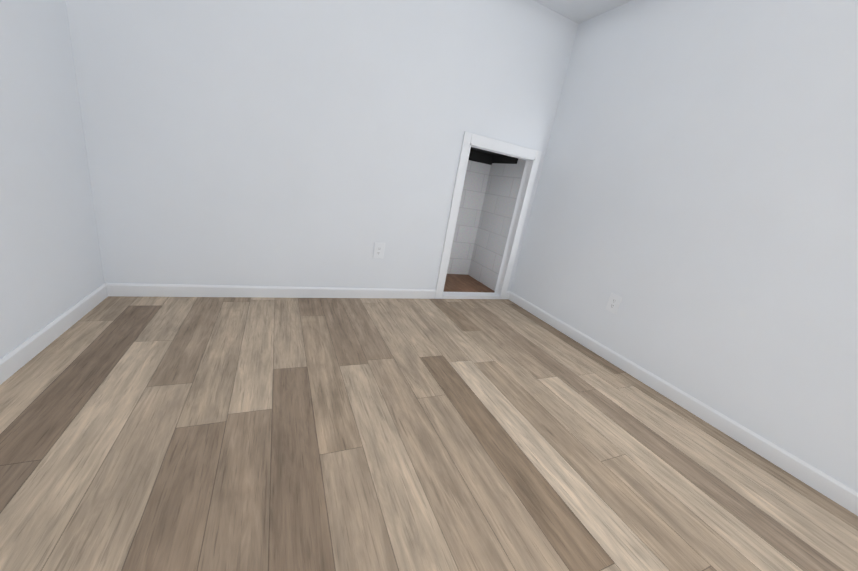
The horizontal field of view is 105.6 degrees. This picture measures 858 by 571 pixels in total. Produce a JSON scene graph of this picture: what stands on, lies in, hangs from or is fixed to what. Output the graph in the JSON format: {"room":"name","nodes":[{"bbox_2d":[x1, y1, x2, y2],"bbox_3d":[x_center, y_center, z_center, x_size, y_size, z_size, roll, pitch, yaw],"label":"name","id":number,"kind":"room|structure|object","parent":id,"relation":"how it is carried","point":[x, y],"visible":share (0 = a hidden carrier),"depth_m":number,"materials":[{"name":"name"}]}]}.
{"room":"empty room","nodes":[
{"label":"empty room","id":0,"kind":"room"},
{"bbox_2d":[0,0,103,357],"bbox_3d":[-0.937,-0.275,-0.384,0.120,2.440,5.040,2,19,-25],"label":"wall","id":1,"kind":"structure","parent":0,"point":[51,268],"depth_m":1.46,"materials":[{"name":"paint"}]},
{"bbox_2d":[0,283,107,384],"bbox_3d":[-1.285,0.652,0.454,0.013,0.085,3.720,2,19,-25],"label":"baseboard","id":2,"kind":"structure","parent":1,"relation":"attached to","point":[16,359],"depth_m":1.51,"materials":[{"name":"white wood"}]},
{"bbox_2d":[66,0,578,290],"bbox_3d":[-0.417,-1.062,2.408,3.170,2.440,0.090,2,19,-25],"label":"wall","id":3,"kind":"structure","parent":0,"point":[299,143],"depth_m":2.18,"materials":[{"name":"paint"}]},
{"bbox_2d":[105,283,509,298],"bbox_3d":[-0.591,0.064,2.712,3.170,0.085,0.013,2,19,-25],"label":"baseboard","id":4,"kind":"structure","parent":3,"relation":"attached to","point":[146,290],"depth_m":2.39,"materials":[{"name":"white wood"}]},
{"bbox_2d":[373,242,384,258],"bbox_3d":[-0.409,-0.284,2.662,0.089,0.133,0.007,2,19,-25],"label":"electrical outlet","id":5,"kind":"object","parent":3,"relation":"attached to","point":[378,251],"visible":1,"depth_m":2.66,"materials":[{"name":"white plastic"}]},
{"bbox_2d":[434,131,541,298],"bbox_3d":[0.516,-0.561,3.029,0.812,1.438,0.106,2,19,-25],"label":"trim","id":6,"kind":"structure","parent":3,"relation":"attached to","point":[531,157],"depth_m":2.98,"materials":[{"name":"white wood"}]},
{"bbox_2d":[0,274,857,570],"bbox_3d":[0.186,0.826,1.028,3.410,0.104,5.820,2,19,-25],"label":"floor","id":7,"kind":"structure","parent":0,"point":[246,434],"depth_m":1.26,"materials":[{"name":"brown wood"}]},
{"bbox_2d":[447,160,490,274],"bbox_3d":[0.196,-0.835,3.753,1.140,1.420,0.150,2,19,-25],"label":"wall","id":8,"kind":"structure","parent":0,"point":[472,199],"depth_m":3.80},
{"bbox_2d":[468,147,517,164],"bbox_3d":[0.453,-1.379,3.241,1.140,0.210,0.860,2,19,-25],"label":"ceiling","id":9,"kind":"structure","parent":0,"point":[482,156],"depth_m":3.56,"materials":[{"name":"black"}]},
{"bbox_2d":[534,0,631,23],"bbox_3d":[0.547,-1.622,0.402,3.410,0.120,3.960,2,19,-25],"label":"ceiling","id":10,"kind":"structure","parent":0,"point":[578,11],"depth_m":2.47,"materials":[{"name":"paint"}]},
{"bbox_2d":[468,0,857,491],"bbox_3d":[1.674,-0.494,1.768,0.150,2.440,4.640,2,19,-25],"label":"wall","id":11,"kind":"structure","parent":0,"point":[695,205],"depth_m":1.82,"materials":[{"name":"paint"}]},
{"bbox_2d":[605,293,621,313],"bbox_3d":[1.330,0.130,2.347,0.007,0.133,0.089,2,19,-25],"label":"electrical outlet","id":12,"kind":"object","parent":11,"relation":"attached to","point":[613,303],"visible":1,"depth_m":2.34,"materials":[{"name":"white plastic"}]},
{"bbox_2d":[508,291,857,515],"bbox_3d":[1.568,0.728,1.804,0.013,0.085,3.720,2,19,-25],"label":"baseboard","id":13,"kind":"structure","parent":11,"relation":"attached to","point":[838,492],"depth_m":1.77,"materials":[{"name":"white wood"}]}
]}

